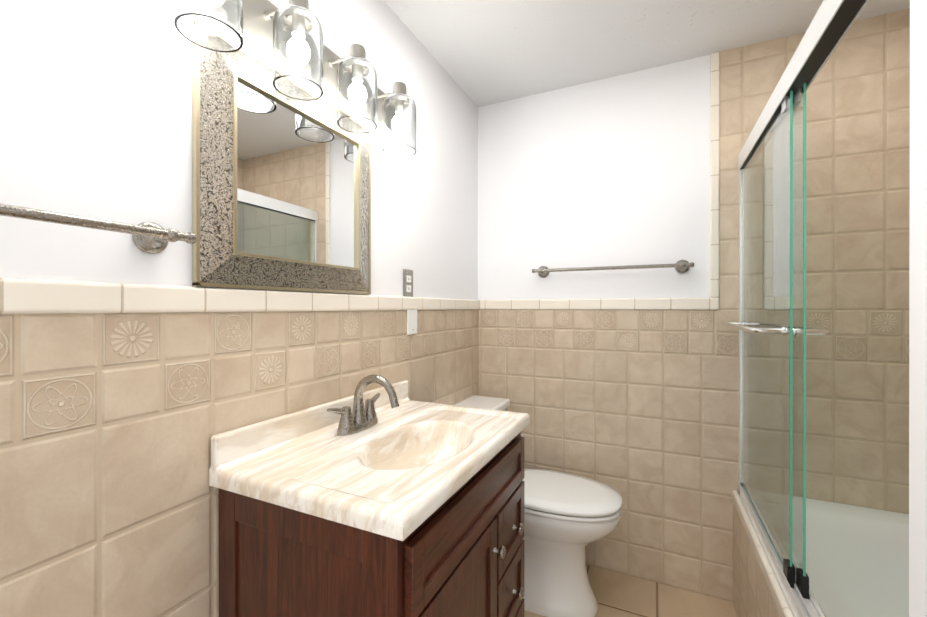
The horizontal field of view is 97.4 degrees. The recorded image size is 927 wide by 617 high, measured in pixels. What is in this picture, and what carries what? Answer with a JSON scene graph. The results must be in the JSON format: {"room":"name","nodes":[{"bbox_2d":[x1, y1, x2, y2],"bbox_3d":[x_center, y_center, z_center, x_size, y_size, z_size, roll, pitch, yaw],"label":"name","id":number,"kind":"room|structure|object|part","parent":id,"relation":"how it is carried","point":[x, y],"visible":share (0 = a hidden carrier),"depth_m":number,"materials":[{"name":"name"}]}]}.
{"room":"bathroom","nodes":[
{"label":"bathroom","id":0,"kind":"room"},
{"bbox_2d":[0,0,477,299],"bbox_3d":[-0.459,0.075,1.250,0.100,2.400,2.530,0,0,25],"label":"wall","id":1,"kind":"structure","parent":0,"point":[95,109],"depth_m":0.79,"materials":[{"name":"white paint"}]},
{"bbox_2d":[0,203,196,253],"bbox_3d":[-0.704,-0.138,0.510,0.083,0.062,0.687,0,0,25],"label":"towel rail","id":2,"kind":"object","parent":1,"relation":"attached to","point":[151,238],"visible":1,"depth_m":0.69,"materials":[{"name":"silver metal"}]},
{"bbox_2d":[0,310,478,616],"bbox_3d":[-0.410,0.641,1.228,0.008,1.267,2.330,0,0,25],"label":"wall tiles","id":3,"kind":"structure","parent":1,"relation":"attached to","point":[111,424],"depth_m":0.79,"materials":[{"name":"beige tile"}]},
{"bbox_2d":[407,309,416,334],"bbox_3d":[-0.206,0.044,1.643,0.007,0.120,0.072,0,0,25],"label":"switch plate","id":4,"kind":"object","parent":3,"relation":"attached to","point":[411,321],"visible":1,"depth_m":1.63,"materials":[{"name":"white plastic"}]},
{"bbox_2d":[0,278,479,313],"bbox_3d":[-0.407,-0.019,1.226,0.016,0.055,2.330,0,0,25],"label":"trim","id":5,"kind":"structure","parent":1,"relation":"attached to","point":[27,296],"depth_m":0.83,"materials":[{"name":"beige tile"}]},
{"bbox_2d":[192,43,370,293],"bbox_3d":[-0.441,-0.331,1.130,0.031,0.566,0.588,0,0,25],"label":"mirror","id":6,"kind":"object","parent":1,"relation":"attached to","point":[281,191],"visible":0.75,"depth_m":1.02,"materials":[{"name":"silver mirror"}]},
{"bbox_3d":[-0.445,-0.331,1.132,0.018,0.402,0.424,0,0,25],"label":"glass","id":7,"kind":"part","parent":6,"relation":"part of","materials":[{"name":"white"}]},
{"bbox_2d":[174,0,416,156],"bbox_3d":[-0.379,-0.656,1.108,0.161,0.232,0.858,0,0,25],"label":"sconce","id":8,"kind":"object","parent":1,"relation":"attached to","point":[308,65],"visible":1,"depth_m":1.00,"materials":[{"name":"glass"}]},
{"bbox_3d":[-0.498,-0.628,0.801,0.116,0.178,0.116,0,0,25],"label":"lamp shade","id":9,"kind":"part","parent":8,"relation":"part of","materials":[{"name":"clear glass"}]},
{"bbox_3d":[-0.426,-0.721,1.010,0.115,0.102,0.068,0,0,25],"label":"arm","id":10,"kind":"part","parent":8,"relation":"part of"},
{"bbox_3d":[-0.405,-0.629,1.000,0.116,0.178,0.116,0,0,25],"label":"lamp shade","id":11,"kind":"part","parent":8,"relation":"part of","materials":[{"name":"clear glass"}]},
{"bbox_3d":[-0.333,-0.721,1.208,0.115,0.102,0.068,0,0,25],"label":"arm","id":12,"kind":"part","parent":8,"relation":"part of"},
{"bbox_3d":[-0.312,-0.629,1.198,0.116,0.178,0.116,0,0,25],"label":"lamp shade","id":13,"kind":"part","parent":8,"relation":"part of","materials":[{"name":"clear glass"}]},
{"bbox_3d":[-0.240,-0.721,1.406,0.115,0.102,0.068,0,0,25],"label":"arm","id":14,"kind":"part","parent":8,"relation":"part of"},
{"bbox_3d":[-0.219,-0.629,1.397,0.116,0.178,0.116,0,0,25],"label":"lamp shade","id":15,"kind":"part","parent":8,"relation":"part of","materials":[{"name":"clear glass"}]},
{"bbox_2d":[211,380,407,469],"bbox_3d":[-0.385,0.318,1.238,0.022,0.078,0.770,0,0,25],"label":"backsplash","id":16,"kind":"structure","parent":1,"relation":"attached to","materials":[{"name":"stone"}]},
{"bbox_2d":[403,269,412,296],"bbox_3d":[-0.220,-0.099,1.632,0.007,0.115,0.070,0,0,25],"label":"electrical outlet","id":17,"kind":"object","parent":1,"relation":"attached to","point":[407,283],"visible":0.92,"depth_m":1.62,"materials":[{"name":"silver metal"}]},
{"bbox_2d":[478,55,710,309],"bbox_3d":[1.046,0.074,1.887,2.085,2.400,0.100,0,0,25],"label":"wall","id":18,"kind":"structure","parent":0,"point":[613,171],"depth_m":2.00,"materials":[{"name":"white paint"}]},
{"bbox_2d":[480,298,719,309],"bbox_3d":[0.607,-0.021,2.028,1.139,0.055,0.016,0,0,25],"label":"trim","id":19,"kind":"structure","parent":18,"relation":"attached to","point":[630,304],"depth_m":1.98,"materials":[{"name":"beige tile"}]},
{"bbox_2d":[532,260,693,277],"bbox_3d":[0.689,-0.191,1.952,0.724,0.062,0.084,0,0,25],"label":"towel rail","id":20,"kind":"object","parent":18,"relation":"attached to","point":[682,266],"visible":1,"depth_m":1.89,"materials":[{"name":"silver metal"}]},
{"bbox_2d":[479,310,908,601],"bbox_3d":[0.981,0.641,1.859,1.977,1.267,0.008,0,0,25],"label":"wall tiles","id":21,"kind":"structure","parent":18,"relation":"attached to","point":[637,411],"depth_m":1.86,"materials":[{"name":"beige tile"}]},
{"bbox_2d":[710,52,719,297],"bbox_3d":[1.107,-0.586,1.793,0.035,1.080,0.016,0,0,25],"label":"trim","id":22,"kind":"structure","parent":18,"relation":"attached to","point":[715,175],"depth_m":1.79,"materials":[{"name":"beige tile"}]},
{"bbox_2d":[719,8,909,310],"bbox_3d":[1.500,-0.559,1.613,0.830,1.133,0.008,0,0,25],"label":"wall surround","id":23,"kind":"object","parent":18,"relation":"attached to","point":[857,172],"visible":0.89,"depth_m":1.60,"materials":[{"name":"tile"}]},
{"bbox_2d":[524,564,736,616],"bbox_3d":[0.485,1.316,0.810,2.185,0.080,2.530,0,0,25],"label":"floor","id":24,"kind":"structure","parent":0,"point":[617,594],"depth_m":1.78,"materials":[{"name":"tile"}]},
{"bbox_2d":[209,375,529,616],"bbox_3d":[-0.155,0.733,1.131,0.530,1.084,0.770,0,0,25],"label":"bathroom vanity","id":25,"kind":"object","parent":24,"relation":"on","point":[388,499],"visible":1,"depth_m":0.89,"materials":[{"name":"brown wood"}]},
{"bbox_3d":[-0.338,0.820,0.824,0.348,0.712,0.006,0,0,25],"label":"panel","id":26,"kind":"part","parent":25,"relation":"part of","materials":[{"name":"brown wood"}]},
{"bbox_3d":[-0.340,0.832,0.821,0.458,0.887,0.012,0,0,25],"label":"frame","id":27,"kind":"part","parent":25,"relation":"part of","materials":[{"name":"brown wood"}]},
{"bbox_2d":[209,397,529,540],"bbox_3d":[-0.166,0.414,1.136,0.504,0.145,0.770,0,0,25],"label":"countertop","id":28,"kind":"structure","parent":25,"relation":"on","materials":[{"name":"stone"}]},
{"bbox_2d":[327,375,398,435],"bbox_3d":[-0.259,0.272,1.179,0.173,0.162,0.230,0,0,25],"label":"faucet","id":29,"kind":"object","parent":28,"relation":"on","point":[361,421],"depth_m":1.18,"materials":[{"name":"silver metal"}]},
{"bbox_3d":[-0.008,0.854,0.919,0.019,0.572,0.427,0,0,25],"label":"door frame","id":30,"kind":"part","parent":25,"relation":"part of","materials":[{"name":"brown wood"}]},
{"bbox_3d":[0.047,0.491,1.036,0.019,0.135,0.686,0,0,25],"label":"falsefront frame","id":31,"kind":"part","parent":25,"relation":"part of","materials":[{"name":"brown wood"}]},
{"bbox_3d":[-0.011,0.854,0.921,0.011,0.472,0.327,0,0,25],"label":"door panel","id":32,"kind":"part","parent":25,"relation":"part of","materials":[{"name":"brown wood"}]},
{"bbox_3d":[0.044,0.491,1.038,0.011,0.059,0.610,0,0,25],"label":"falsefront panel","id":33,"kind":"part","parent":25,"relation":"part of","materials":[{"name":"brown wood"}]},
{"bbox_3d":[0.095,0.643,1.078,0.032,0.033,0.033,0,0,25],"label":"knob","id":34,"kind":"part","parent":25,"relation":"part of","materials":[{"name":"silver metal"}]},
{"bbox_3d":[0.141,0.660,1.235,0.019,0.184,0.247,0,0,25],"label":"drawer frame","id":35,"kind":"part","parent":25,"relation":"part of","materials":[{"name":"brown wood"}]},
{"bbox_3d":[0.141,0.854,1.235,0.019,0.184,0.247,0,0,25],"label":"drawer frame","id":36,"kind":"part","parent":25,"relation":"part of","materials":[{"name":"brown wood"}]},
{"bbox_3d":[0.137,0.854,1.237,0.011,0.104,0.167,0,0,25],"label":"drawer panel","id":37,"kind":"part","parent":25,"relation":"part of","materials":[{"name":"brown wood"}]},
{"bbox_3d":[0.137,0.660,1.236,0.011,0.104,0.167,0,0,25],"label":"drawer panel","id":38,"kind":"part","parent":25,"relation":"part of","materials":[{"name":"brown wood"}]},
{"bbox_3d":[0.164,0.854,1.224,0.032,0.033,0.033,0,0,25],"label":"knob","id":39,"kind":"part","parent":25,"relation":"part of","materials":[{"name":"silver metal"}]},
{"bbox_3d":[0.164,0.660,1.224,0.032,0.033,0.033,0,0,25],"label":"knob","id":40,"kind":"part","parent":25,"relation":"part of","materials":[{"name":"silver metal"}]},
{"bbox_3d":[0.141,1.048,1.235,0.019,0.184,0.247,0,0,25],"label":"drawer frame","id":41,"kind":"part","parent":25,"relation":"part of","materials":[{"name":"brown wood"}]},
{"bbox_2d":[455,395,621,616],"bbox_3d":[0.303,0.871,1.839,0.774,0.806,0.460,0,0,25],"label":"toilet","id":42,"kind":"object","parent":24,"relation":"on","point":[568,517],"visible":0.56,"depth_m":1.70,"materials":[{"name":"white ceramic"}]},
{"bbox_3d":[0.051,0.490,1.956,0.218,0.044,0.460,0,0,25],"label":"tank lid","id":43,"kind":"part","parent":42,"relation":"part of","materials":[{"name":"white ceramic"}]},
{"bbox_3d":[0.415,0.795,1.786,0.526,0.032,0.382,0,0,25],"label":"lid","id":44,"kind":"part","parent":42,"relation":"part of","materials":[{"name":"white ceramic"}]},
{"bbox_3d":[0.402,1.054,1.792,0.545,0.440,0.374,0,0,25],"label":"bowl","id":45,"kind":"part","parent":42,"relation":"part of","materials":[{"name":"white ceramic"}]},
{"bbox_3d":[0.415,0.824,1.786,0.523,0.018,0.380,0,0,25],"label":"seat","id":46,"kind":"part","parent":42,"relation":"part of","materials":[{"name":"white plastic"}]},
{"bbox_2d":[722,0,908,616],"bbox_3d":[1.186,0.308,0.955,0.822,1.935,1.452,0,0,25],"label":"bathtub","id":47,"kind":"object","parent":24,"relation":"on","point":[828,559],"visible":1,"depth_m":1.32,"materials":[{"name":"white ceramic"}]},
{"bbox_3d":[1.014,0.065,1.449,0.090,0.025,0.606,0,0,25],"label":"handle","id":48,"kind":"part","parent":47,"relation":"part of","materials":[{"name":"silver metal"}]},
{"bbox_2d":[733,501,780,616],"bbox_3d":[0.866,1.053,1.101,0.017,0.445,1.462,0,0,25],"label":"wall","id":49,"kind":"structure","parent":47,"relation":"attached to","point":[752,596],"depth_m":1.49,"materials":[{"name":"tile"}]},
{"bbox_2d":[732,490,793,616],"bbox_3d":[0.864,0.807,1.102,0.020,0.047,1.462,0,0,25],"label":"trim","id":50,"kind":"structure","parent":49,"relation":"on","point":[780,600],"depth_m":1.27,"materials":[{"name":"beige tile"}]},
{"bbox_3d":[1.043,0.064,1.425,0.006,1.355,0.681,0,0,25],"label":"glass","id":51,"kind":"part","parent":47,"relation":"part of","materials":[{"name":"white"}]},
{"bbox_3d":[1.047,0.064,1.387,0.006,1.355,0.686,0,0,25],"label":"glass","id":52,"kind":"part","parent":47,"relation":"part of","materials":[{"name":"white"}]},
{"bbox_3d":[1.086,0.065,1.383,0.090,0.025,0.586,0,0,25],"label":"handle","id":53,"kind":"part","parent":47,"relation":"part of","materials":[{"name":"silver metal"}]},
{"bbox_2d":[384,0,909,106],"bbox_3d":[0.485,-1.164,0.806,2.185,0.080,2.530,0,0,25],"label":"ceiling","id":54,"kind":"structure","parent":0,"point":[485,52],"depth_m":1.67,"materials":[{"name":"white paint"}]},
{"bbox_2d":[909,0,926,616],"bbox_3d":[0.869,0.076,0.263,0.827,2.400,0.052,0,0,25],"label":"wall","id":55,"kind":"structure","parent":0,"point":[918,353],"depth_m":0.45,"materials":[{"name":"white paint"}]}
]}

